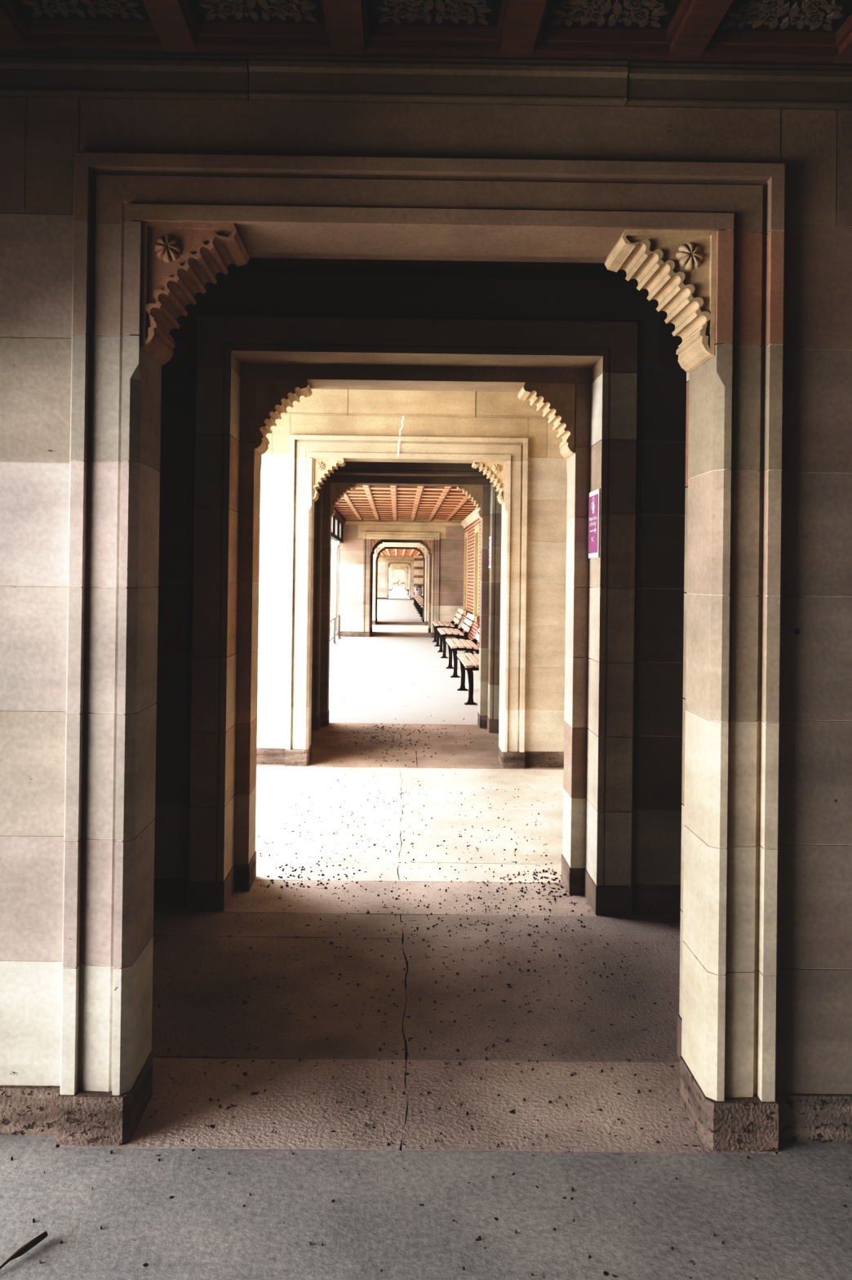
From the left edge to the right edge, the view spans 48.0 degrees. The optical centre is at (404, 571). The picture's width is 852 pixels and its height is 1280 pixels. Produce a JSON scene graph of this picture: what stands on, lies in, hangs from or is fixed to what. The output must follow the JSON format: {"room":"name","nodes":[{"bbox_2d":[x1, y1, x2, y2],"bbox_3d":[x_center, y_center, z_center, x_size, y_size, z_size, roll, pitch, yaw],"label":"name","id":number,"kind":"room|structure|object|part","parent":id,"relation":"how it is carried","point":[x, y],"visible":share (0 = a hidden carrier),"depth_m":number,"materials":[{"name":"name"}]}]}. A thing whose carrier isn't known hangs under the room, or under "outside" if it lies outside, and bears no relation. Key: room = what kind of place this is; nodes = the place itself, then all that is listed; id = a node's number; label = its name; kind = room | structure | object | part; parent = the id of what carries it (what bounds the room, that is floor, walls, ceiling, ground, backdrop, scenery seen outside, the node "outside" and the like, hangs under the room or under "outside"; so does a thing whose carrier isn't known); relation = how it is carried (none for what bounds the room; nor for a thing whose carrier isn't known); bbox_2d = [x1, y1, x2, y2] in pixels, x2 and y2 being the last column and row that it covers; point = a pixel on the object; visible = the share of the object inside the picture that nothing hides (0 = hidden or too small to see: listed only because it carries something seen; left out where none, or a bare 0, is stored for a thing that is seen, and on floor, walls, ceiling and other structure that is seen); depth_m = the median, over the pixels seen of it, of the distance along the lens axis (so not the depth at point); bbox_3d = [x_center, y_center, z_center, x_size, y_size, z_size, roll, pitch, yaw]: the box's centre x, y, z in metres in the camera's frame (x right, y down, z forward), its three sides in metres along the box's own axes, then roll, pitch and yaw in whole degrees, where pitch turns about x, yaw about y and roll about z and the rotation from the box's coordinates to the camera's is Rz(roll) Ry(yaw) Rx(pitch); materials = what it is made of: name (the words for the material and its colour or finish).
{"room":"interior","nodes":[
{"label":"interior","id":0,"kind":"room"},
{"bbox_2d":[329,538,339,635],"bbox_3d":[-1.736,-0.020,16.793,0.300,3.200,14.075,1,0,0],"label":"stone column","id":1,"kind":"structure","parent":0,"point":[331,549],"depth_m":23.81,"materials":[{"name":"stone"}]},
{"bbox_2d":[333,508,345,524],"bbox_3d":[-1.494,-1.256,16.804,0.160,0.077,13.970,1,0,0],"label":"beam","id":2,"kind":"structure","parent":1,"relation":"attached to","point":[337,515],"depth_m":21.51,"materials":[{"name":"brown wood"}]},
{"bbox_2d":[331,515,343,542],"bbox_3d":[-1.542,-0.969,20.687,0.100,0.510,6.180,1,0,0],"label":"window","id":3,"kind":"structure","parent":2,"relation":"attached to","point":[337,526],"depth_m":21.87,"materials":[{"name":"black metal"}]},
{"bbox_3d":[-1.542,-0.984,20.697,0.008,0.380,6.000,1,0,0],"label":"pane","id":4,"kind":"part","parent":3,"relation":"part of","materials":[{"name":"white glass"}]},
{"bbox_2d":[377,555,413,599],"bbox_3d":[-0.320,0.235,63.633,3.117,3.299,0.453,1,0,0],"label":"wall","id":5,"kind":"structure","parent":0,"point":[381,560],"depth_m":63.44,"materials":[{"name":"stone"}]},
{"bbox_2d":[384,560,413,599],"bbox_3d":[-0.324,0.576,63.514,1.898,2.615,0.246,1,0,0],"label":"doorway","id":6,"kind":"structure","parent":5,"relation":"in","point":[411,562],"depth_m":63.41,"materials":[{"name":"stone"}]},
{"bbox_2d":[392,569,404,584],"bbox_3d":[-0.899,-4.483,168.528,28.000,14.000,1.000,1,0,0],"label":"wall","id":7,"kind":"structure","parent":0,"point":[397,575],"depth_m":168.00,"materials":[{"name":"stone"}]},
{"bbox_2d":[388,564,409,591],"bbox_3d":[-0.577,0.486,105.231,3.117,3.299,0.453,1,0,0],"label":"wall","id":8,"kind":"structure","parent":0,"point":[393,565],"depth_m":105.06,"materials":[{"name":"stone"}]},
{"bbox_2d":[390,566,408,591],"bbox_3d":[-0.581,0.827,105.112,1.898,2.615,0.246,1,0,0],"label":"doorway","id":9,"kind":"structure","parent":8,"relation":"in","point":[391,567],"depth_m":105.00,"materials":[{"name":"stone"}]},
{"bbox_2d":[377,588,422,622],"bbox_3d":[-0.423,2.003,76.738,3.720,0.080,89.500,1,0,0],"label":"floor","id":10,"kind":"structure","parent":0,"point":[398,606],"depth_m":45.12,"materials":[{"name":"concrete"}]},
{"bbox_2d":[414,584,422,595],"bbox_3d":[0.830,1.324,56.499,0.420,1.065,0.420,1,0,0],"label":"litter bin","id":11,"kind":"object","parent":10,"relation":"on","point":[418,588],"visible":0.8,"depth_m":56.33,"materials":[{"name":"grey metal"}]},
{"bbox_3d":[0.835,0.884,56.502,0.420,0.185,0.420,1,0,0],"label":"lid","id":12,"kind":"part","parent":11,"relation":"part of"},
{"bbox_2d":[413,596,422,606],"bbox_3d":[0.847,1.409,49.099,0.684,0.805,1.720,1,0,0],"label":"park bench","id":13,"kind":"object","parent":10,"relation":"on","point":[414,597],"visible":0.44,"depth_m":48.71,"materials":[{"name":"brown wood"}]},
{"bbox_2d":[414,597,422,608],"bbox_3d":[0.866,1.390,45.999,0.684,0.805,1.720,1,0,0],"label":"park bench","id":14,"kind":"object","parent":10,"relation":"on","point":[418,598],"visible":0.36,"depth_m":45.27,"materials":[{"name":"black metal"}]},
{"bbox_2d":[416,599,422,611],"bbox_3d":[0.885,1.371,42.899,0.684,0.805,1.720,1,0,0],"label":"park bench","id":15,"kind":"object","parent":10,"relation":"on","point":[417,600],"visible":0.28,"depth_m":42.17,"materials":[{"name":"black metal"}]},
{"bbox_2d":[417,600,422,613],"bbox_3d":[0.904,1.353,39.799,0.684,0.805,1.720,1,0,0],"label":"park bench","id":16,"kind":"object","parent":10,"relation":"on","point":[419,602],"visible":0.23,"depth_m":39.08,"materials":[{"name":"black metal"}]},
{"bbox_2d":[418,603,422,617],"bbox_3d":[0.923,1.334,36.699,0.684,0.805,1.720,1,0,0],"label":"park bench","id":17,"kind":"object","parent":10,"relation":"on","point":[420,604],"visible":0.2,"depth_m":36.00,"materials":[{"name":"black metal"}]},
{"bbox_2d":[379,548,421,555],"bbox_3d":[-0.204,-1.146,47.732,3.110,0.100,31.350,1,0,0],"label":"ceiling","id":18,"kind":"structure","parent":0,"point":[388,552],"depth_m":55.87,"materials":[{"name":"orange wood"}]},
{"bbox_2d":[337,519,464,638],"bbox_3d":[-0.075,-0.004,24.034,3.117,3.299,0.453,1,0,0],"label":"wall","id":19,"kind":"structure","parent":0,"point":[451,532],"depth_m":23.84,"materials":[{"name":"stone"}]},
{"bbox_2d":[362,531,439,637],"bbox_3d":[-0.079,0.316,24.049,1.988,2.660,0.512,1,0,0],"label":"doorway","id":20,"kind":"structure","parent":19,"relation":"in","point":[368,535],"depth_m":23.81,"materials":[{"name":"stone"}]},
{"bbox_2d":[370,538,381,552],"bbox_3d":[-0.705,-0.631,23.920,0.252,0.334,0.225,1,0,0],"label":"bracket","id":21,"kind":"object","parent":20,"relation":"attached to","point":[373,541],"visible":1,"depth_m":23.82,"materials":[{"name":"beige stone"}]},
{"bbox_2d":[422,539,432,553],"bbox_3d":[0.573,-0.614,23.928,0.252,0.334,0.225,1,0,0],"label":"bracket","id":22,"kind":"object","parent":20,"relation":"attached to","point":[429,542],"visible":1,"depth_m":23.82,"materials":[{"name":"beige stone"}]},
{"bbox_2d":[333,484,476,521],"bbox_3d":[0.000,-1.351,16.784,3.135,0.104,14.050,1,0,0],"label":"ceiling","id":23,"kind":"structure","parent":0,"point":[412,503],"depth_m":18.43,"materials":[{"name":"brown wood"}]},
{"bbox_2d":[256,389,567,768],"bbox_3d":[0.028,-0.252,7.801,3.117,3.599,0.453,1,0,0],"label":"wall","id":24,"kind":"structure","parent":0,"point":[361,412],"depth_m":7.61,"materials":[{"name":"stone"}]},
{"bbox_2d":[284,416,528,768],"bbox_3d":[0.022,0.153,7.814,1.988,2.790,0.512,1,0,0],"label":"doorway","id":25,"kind":"structure","parent":24,"relation":"in","point":[303,448],"depth_m":7.58,"materials":[{"name":"stone"}]},
{"bbox_2d":[311,457,345,502],"bbox_3d":[-0.604,-0.729,7.686,0.252,0.334,0.225,1,0,0],"label":"bracket","id":26,"kind":"object","parent":25,"relation":"attached to","point":[322,467],"visible":1,"depth_m":7.59,"materials":[{"name":"beige stone"}]},
{"bbox_2d":[471,459,505,504],"bbox_3d":[0.673,-0.712,7.693,0.252,0.334,0.225,1,0,0],"label":"bracket","id":27,"kind":"object","parent":25,"relation":"attached to","point":[495,470],"visible":1,"depth_m":7.60,"materials":[{"name":"beige stone"}]},
{"bbox_2d":[413,555,423,595],"bbox_3d":[0.934,0.445,60.605,0.635,2.875,0.800,1,0,0],"label":"pier","id":28,"kind":"object","parent":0,"point":[418,559],"visible":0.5,"depth_m":60.21,"materials":[{"name":"stone"}]},
{"bbox_2d":[153,274,688,912],"bbox_3d":[0.046,-0.121,4.544,3.117,3.299,0.425,1,0,0],"label":"wall","id":29,"kind":"structure","parent":0,"point":[661,392],"depth_m":4.33,"materials":[{"name":"stone"}]},
{"bbox_2d":[186,315,637,915],"bbox_3d":[0.042,0.198,4.539,1.988,2.660,0.512,1,0,0],"label":"doorway","id":30,"kind":"structure","parent":29,"relation":"in","point":[600,357],"depth_m":4.30,"materials":[{"name":"stone"}]},
{"bbox_2d":[254,378,312,454],"bbox_3d":[-0.586,-0.747,4.671,0.252,0.334,0.225,1,0,0],"label":"bracket","id":31,"kind":"object","parent":30,"relation":"attached to","point":[273,396],"visible":1,"depth_m":4.56,"materials":[{"name":"beige stone"}]},
{"bbox_2d":[517,382,576,458],"bbox_3d":[0.692,-0.730,4.679,0.252,0.334,0.225,1,0,0],"label":"bracket","id":32,"kind":"object","parent":30,"relation":"attached to","point":[557,401],"visible":1,"depth_m":4.57,"materials":[{"name":"beige stone"}]},
{"bbox_2d":[588,488,600,558],"bbox_3d":[0.877,-0.216,4.425,0.009,0.310,0.228,1,0,0],"label":"direction sign","id":33,"kind":"object","parent":30,"relation":"attached to","point":[595,495],"visible":1,"depth_m":4.40,"materials":[{"name":"purple plastic"}]},
{"bbox_3d":[0.876,-0.216,4.426,0.002,0.266,0.198,1,0,0],"label":"coloured panel","id":34,"kind":"part","parent":33,"relation":"part of","materials":[{"name":"purple plastic"}]},
{"bbox_2d":[0,48,851,1142],"bbox_3d":[0.057,-0.132,2.764,3.117,3.299,0.453,1,0,0],"label":"wall","id":35,"kind":"structure","parent":0,"point":[55,104],"depth_m":2.57,"materials":[{"name":"stone"}]},
{"bbox_2d":[56,151,786,1151],"bbox_3d":[0.053,0.188,2.778,1.988,2.660,0.512,1,0,0],"label":"doorway","id":36,"kind":"structure","parent":35,"relation":"in","point":[293,206],"depth_m":2.55,"materials":[{"name":"stone"}]},
{"bbox_2d":[141,221,249,364],"bbox_3d":[-0.573,-0.759,2.650,0.252,0.334,0.225,1,0,0],"label":"bracket","id":37,"kind":"object","parent":36,"relation":"attached to","point":[179,259],"visible":1,"depth_m":2.56,"materials":[{"name":"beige stone"}]},
{"bbox_3d":[0.052,0.188,2.895,1.988,2.660,0.278,1,0,0],"label":"plain frame","id":38,"kind":"part","parent":36,"relation":"part of","materials":[{"name":"stone"}]},
{"bbox_2d":[604,229,716,373],"bbox_3d":[0.705,-0.743,2.658,0.252,0.334,0.225,1,0,0],"label":"bracket","id":39,"kind":"object","parent":36,"relation":"attached to","point":[677,268],"visible":1,"depth_m":2.56,"materials":[{"name":"beige stone"}]},
{"bbox_2d":[0,621,851,1279],"bbox_3d":[-0.035,1.626,14.091,3.722,0.080,35.801,1,0,0],"label":"floor","id":40,"kind":"structure","parent":0,"point":[206,965],"depth_m":2.87,"materials":[{"name":"concrete"}]},
{"bbox_2d":[0,1231,47,1269],"bbox_3d":[-0.846,1.489,2.083,0.017,0.017,0.159,1,0,33],"label":"dry twig","id":41,"kind":"object","parent":40,"relation":"on","point":[35,1241],"visible":1,"depth_m":2.10,"materials":[{"name":"wood"}]},
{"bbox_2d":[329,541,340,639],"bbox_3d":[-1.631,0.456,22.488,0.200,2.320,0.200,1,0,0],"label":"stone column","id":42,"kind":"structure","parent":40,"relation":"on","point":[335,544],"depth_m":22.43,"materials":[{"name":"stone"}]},
{"bbox_2d":[329,614,341,644],"bbox_3d":[-1.550,1.319,21.283,0.100,0.582,3.500,1,0,0],"label":"pipe railing","id":43,"kind":"object","parent":40,"relation":"on","point":[339,615],"visible":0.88,"depth_m":21.27,"materials":[{"name":"grey metal"}]},
{"bbox_3d":[-1.547,1.319,21.275,0.092,0.582,0.110,1,0,-23],"label":"post","id":44,"kind":"part","parent":43,"relation":"part of","materials":[{"name":"grey metal"}]},
{"bbox_3d":[-1.558,1.329,22.975,0.092,0.582,0.110,1,0,-23],"label":"post","id":45,"kind":"part","parent":43,"relation":"part of","materials":[{"name":"grey metal"}]},
{"bbox_2d":[10,681,850,1271],"bbox_3d":[0.203,1.547,7.895,2.525,0.008,12.082,1,0,1],"label":"leaf litter","id":46,"kind":"object","parent":40,"relation":"on","point":[245,1073],"visible":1,"depth_m":4.45,"materials":[{"name":"brown plant"}]},
{"bbox_2d":[431,607,465,646],"bbox_3d":[0.997,1.242,21.549,0.684,0.805,1.720,1,0,0],"label":"park bench","id":47,"kind":"object","parent":40,"relation":"on","point":[437,624],"visible":0.92,"depth_m":20.95,"materials":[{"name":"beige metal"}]},
{"bbox_3d":[0.723,1.427,22.247,0.140,0.437,0.100,1,0,0],"label":"leg","id":48,"kind":"part","parent":47,"relation":"part of","materials":[{"name":"black metal"}]},
{"bbox_3d":[0.731,1.418,20.847,0.140,0.437,0.100,1,0,0],"label":"leg","id":49,"kind":"part","parent":47,"relation":"part of","materials":[{"name":"black metal"}]},
{"bbox_2d":[437,612,475,657],"bbox_3d":[1.016,1.224,18.550,0.684,0.805,1.720,1,0,0],"label":"park bench","id":50,"kind":"object","parent":40,"relation":"on","point":[451,632],"visible":0.96,"depth_m":17.96,"materials":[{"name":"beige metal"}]},
{"bbox_3d":[0.741,1.409,19.247,0.140,0.437,0.100,1,0,0],"label":"leg","id":51,"kind":"part","parent":50,"relation":"part of","materials":[{"name":"black metal"}]},
{"bbox_3d":[0.750,1.400,17.847,0.140,0.437,0.100,1,0,0],"label":"leg","id":52,"kind":"part","parent":50,"relation":"part of","materials":[{"name":"black metal"}]},
{"bbox_3d":[1.233,1.399,17.850,0.253,0.452,0.100,1,0,0],"label":"leg","id":53,"kind":"part","parent":50,"relation":"part of","materials":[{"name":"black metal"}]},
{"bbox_2d":[445,628,479,677],"bbox_3d":[1.037,1.204,15.120,0.684,0.805,1.720,1,0,0],"label":"park bench","id":54,"kind":"object","parent":40,"relation":"on","point":[463,645],"visible":0.59,"depth_m":14.67,"materials":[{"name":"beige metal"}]},
{"bbox_3d":[0.762,1.388,15.817,0.140,0.437,0.100,1,0,0],"label":"leg","id":55,"kind":"part","parent":54,"relation":"part of","materials":[{"name":"black metal"}]},
{"bbox_3d":[0.771,1.380,14.417,0.140,0.437,0.100,1,0,0],"label":"leg","id":56,"kind":"part","parent":54,"relation":"part of","materials":[{"name":"black metal"}]},
{"bbox_2d":[457,653,479,705],"bbox_3d":[1.056,1.185,12.060,0.684,0.805,1.720,1,0,0],"label":"park bench","id":57,"kind":"object","parent":40,"relation":"on","point":[465,664],"visible":0.29,"depth_m":11.61,"materials":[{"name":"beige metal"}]},
{"bbox_3d":[0.781,1.370,12.757,0.140,0.437,0.100,1,0,0],"label":"leg","id":58,"kind":"part","parent":57,"relation":"part of","materials":[{"name":"black metal"}]},
{"bbox_3d":[0.790,1.361,11.357,0.140,0.437,0.100,1,0,0],"label":"leg","id":59,"kind":"part","parent":57,"relation":"part of","materials":[{"name":"black metal"}]},
{"bbox_2d":[0,0,851,62],"bbox_3d":[0.094,-1.439,-0.473,3.110,0.105,6.035,1,0,0],"label":"ceiling","id":60,"kind":"structure","parent":0,"point":[757,30],"depth_m":2.48,"materials":[{"name":"paint"}]},
{"bbox_3d":[-0.812,-1.432,2.323,0.297,0.011,0.296,1,0,0],"label":"carved panel","id":61,"kind":"part","parent":60,"relation":"part of","materials":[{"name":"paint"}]},
{"bbox_3d":[-0.368,-1.426,2.326,0.297,0.011,0.296,1,0,0],"label":"carved panel","id":62,"kind":"part","parent":60,"relation":"part of","materials":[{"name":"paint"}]},
{"bbox_3d":[0.076,-1.420,2.329,0.297,0.011,0.296,1,0,0],"label":"carved panel","id":63,"kind":"part","parent":60,"relation":"part of","materials":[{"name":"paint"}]},
{"bbox_3d":[0.521,-1.415,2.331,0.297,0.011,0.296,1,0,0],"label":"carved panel","id":64,"kind":"part","parent":60,"relation":"part of","materials":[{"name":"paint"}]},
{"bbox_3d":[0.965,-1.409,2.334,0.297,0.011,0.296,1,0,0],"label":"carved panel","id":65,"kind":"part","parent":60,"relation":"part of","materials":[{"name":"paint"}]},
{"bbox_2d":[217,257,637,280],"bbox_3d":[0.068,-1.387,3.674,3.710,0.100,1.350,1,0,0],"label":"ceiling","id":66,"kind":"structure","parent":0,"point":[255,266],"depth_m":4.22,"materials":[{"name":"stone"}]},
{"bbox_2d":[462,518,480,646],"bbox_3d":[1.671,0.265,16.812,0.300,2.720,14.075,1,0,0],"label":"wall","id":67,"kind":"structure","parent":0,"point":[471,528],"depth_m":21.22,"materials":[{"name":"red brick"}]},
{"bbox_2d":[462,530,468,615],"bbox_3d":[1.571,0.053,22.960,0.230,1.995,1.100,1,0,0],"label":"window","id":68,"kind":"structure","parent":67,"relation":"in","point":[466,534],"depth_m":23.33,"materials":[{"name":"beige stone"}]},
{"bbox_2d":[460,508,478,528],"bbox_3d":[1.645,-1.176,16.818,0.390,0.161,14.040,1,0,0],"label":"crown molding","id":69,"kind":"structure","parent":67,"relation":"on","point":[473,517],"depth_m":21.13,"materials":[{"name":"stone"}]},
{"bbox_2d":[472,523,479,622],"bbox_3d":[1.591,0.034,19.810,0.230,1.995,1.200,1,0,0],"label":"window","id":70,"kind":"structure","parent":67,"relation":"in","point":[477,535],"depth_m":20.23,"materials":[{"name":"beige stone"}]},
{"bbox_3d":[-0.112,0.033,30.034,3.117,3.299,0.453,1,0,0],"label":"wall","id":71,"kind":"structure","parent":0,"visible":0},
{"bbox_2d":[372,542,429,625],"bbox_3d":[-0.116,0.374,29.915,1.898,2.615,0.246,1,0,0],"label":"doorway","id":72,"kind":"structure","parent":71,"relation":"in","point":[384,544],"depth_m":29.81,"materials":[{"name":"stone"}]},
{"bbox_2d":[376,546,384,557],"bbox_3d":[-0.742,-0.595,29.920,0.252,0.334,0.225,1,0,0],"label":"bracket","id":73,"kind":"object","parent":72,"relation":"attached to","point":[378,548],"visible":1,"depth_m":29.83,"materials":[{"name":"beige stone"}]},
{"bbox_2d":[417,546,425,558],"bbox_3d":[0.536,-0.578,29.927,0.252,0.334,0.225,1,0,0],"label":"bracket","id":74,"kind":"object","parent":72,"relation":"attached to","point":[422,548],"visible":1,"depth_m":29.84,"materials":[{"name":"beige stone"}]},
{"bbox_3d":[-0.368,0.282,71.432,3.117,3.299,0.453,1,0,0],"label":"wall","id":75,"kind":"structure","parent":0,"visible":0},
{"bbox_2d":[387,563,410,597],"bbox_3d":[-0.372,0.623,71.314,1.898,2.615,0.246,1,0,0],"label":"doorway","id":76,"kind":"structure","parent":75,"relation":"in","point":[392,563],"depth_m":71.21,"materials":[{"name":"stone"}]},
{"bbox_3d":[-0.676,0.582,121.230,3.117,3.299,0.453,1,0,0],"label":"wall","id":77,"kind":"structure","parent":0,"visible":0},
{"bbox_2d":[391,568,405,588],"bbox_3d":[-0.680,0.924,121.112,1.898,2.615,0.246,1,0,0],"label":"doorway","id":78,"kind":"structure","parent":77,"relation":"in","point":[394,568],"depth_m":121.01,"materials":[{"name":"stone"}]},
{"label":"outside","id":79,"kind":"structure","parent":0,"visible":0},
{"label":"ground","id":80,"kind":"structure","parent":79,"visible":0},
{"bbox_2d":[392,584,404,586],"bbox_3d":[-0.931,2.429,158.986,12.000,0.260,22.000,1,0,0],"label":"terrace","id":81,"kind":"object","parent":80,"relation":"on","point":[393,585],"visible":0.14,"depth_m":147.97,"materials":[{"name":"white stone"}]},
{"bbox_2d":[392,586,404,588],"bbox_3d":[-0.732,2.230,126.737,4.400,0.250,1.500,1,0,0],"label":"step","id":82,"kind":"structure","parent":80,"relation":"on","point":[393,587],"depth_m":125.98,"materials":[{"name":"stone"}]},
{"bbox_3d":[-0.086,0.007,25.798,3.117,3.299,0.425,1,0,0],"label":"wall","id":83,"kind":"structure","parent":0,"visible":0},
{"bbox_2d":[369,539,431,632],"bbox_3d":[-0.090,0.326,25.793,1.988,2.660,0.512,1,0,0],"label":"doorway","id":84,"kind":"structure","parent":83,"relation":"in","point":[382,540],"depth_m":25.81,"materials":[{"name":"stone"}]},
{"bbox_2d":[373,542,382,554],"bbox_3d":[-0.717,-0.619,25.926,0.252,0.334,0.225,1,0,0],"label":"bracket","id":85,"kind":"object","parent":84,"relation":"attached to","point":[377,543],"visible":0.84,"depth_m":25.81,"materials":[{"name":"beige stone"}]},
{"bbox_2d":[420,542,429,555],"bbox_3d":[0.561,-0.602,25.933,0.252,0.334,0.225,1,0,0],"label":"bracket","id":86,"kind":"object","parent":84,"relation":"attached to","point":[427,547],"visible":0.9,"depth_m":25.82,"materials":[{"name":"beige stone"}]},
{"bbox_3d":[-0.123,0.043,31.798,3.117,3.299,0.425,1,0,0],"label":"wall","id":87,"kind":"structure","parent":0,"visible":0},
{"bbox_2d":[375,546,425,622],"bbox_3d":[-0.127,0.363,31.793,1.988,2.660,0.512,1,0,0],"label":"doorway","id":88,"kind":"structure","parent":87,"relation":"in","point":[397,548],"depth_m":31.81,"materials":[{"name":"stone"}]},
{"bbox_2d":[377,548,385,558],"bbox_3d":[-0.754,-0.583,31.925,0.252,0.334,0.225,1,0,0],"label":"bracket","id":89,"kind":"object","parent":88,"relation":"attached to","point":[383,549],"visible":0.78,"depth_m":31.81,"materials":[{"name":"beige stone"}]},
{"bbox_3d":[-0.331,0.246,65.396,3.117,3.299,0.425,1,0,0],"label":"wall","id":90,"kind":"structure","parent":0,"visible":0},
{"bbox_2d":[387,562,411,586],"bbox_3d":[-0.335,0.565,65.392,1.988,2.660,0.512,1,0,0],"label":"doorway","id":91,"kind":"structure","parent":90,"relation":"in","point":[392,562],"depth_m":65.41,"materials":[{"name":"stone"}]},
{"bbox_3d":[0.015,-0.091,9.563,3.117,3.299,0.425,1,0,0],"label":"wall","id":92,"kind":"structure","parent":0,"visible":0},
{"bbox_2d":[311,461,502,732],"bbox_3d":[0.011,0.229,9.559,1.988,2.660,0.512,1,0,0],"label":"doorway","id":93,"kind":"structure","parent":92,"relation":"in","point":[368,473],"depth_m":9.46,"materials":[{"name":"stone"}]},
{"bbox_2d":[329,482,356,517],"bbox_3d":[-0.617,-0.717,9.691,0.252,0.334,0.225,1,0,0],"label":"bracket","id":94,"kind":"object","parent":93,"relation":"attached to","point":[338,490],"visible":1,"depth_m":9.58,"materials":[{"name":"beige stone"}]},
{"bbox_2d":[456,484,483,519],"bbox_3d":[0.661,-0.700,9.699,0.252,0.334,0.225,1,0,0],"label":"bracket","id":95,"kind":"object","parent":93,"relation":"attached to","point":[475,492],"visible":1,"depth_m":9.59,"materials":[{"name":"beige stone"}]},
{"bbox_2d":[488,536,492,568],"bbox_3d":[0.846,-0.186,9.437,0.009,0.310,0.228,1,0,0],"label":"direction sign","id":96,"kind":"object","parent":93,"relation":"attached to","point":[490,537],"visible":1,"depth_m":9.39,"materials":[{"name":"purple plastic"}]},
{"bbox_3d":[0.845,-0.186,9.438,0.002,0.266,0.198,1,0,0],"label":"coloured panel","id":97,"kind":"part","parent":96,"relation":"part of","materials":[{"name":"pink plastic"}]}
]}

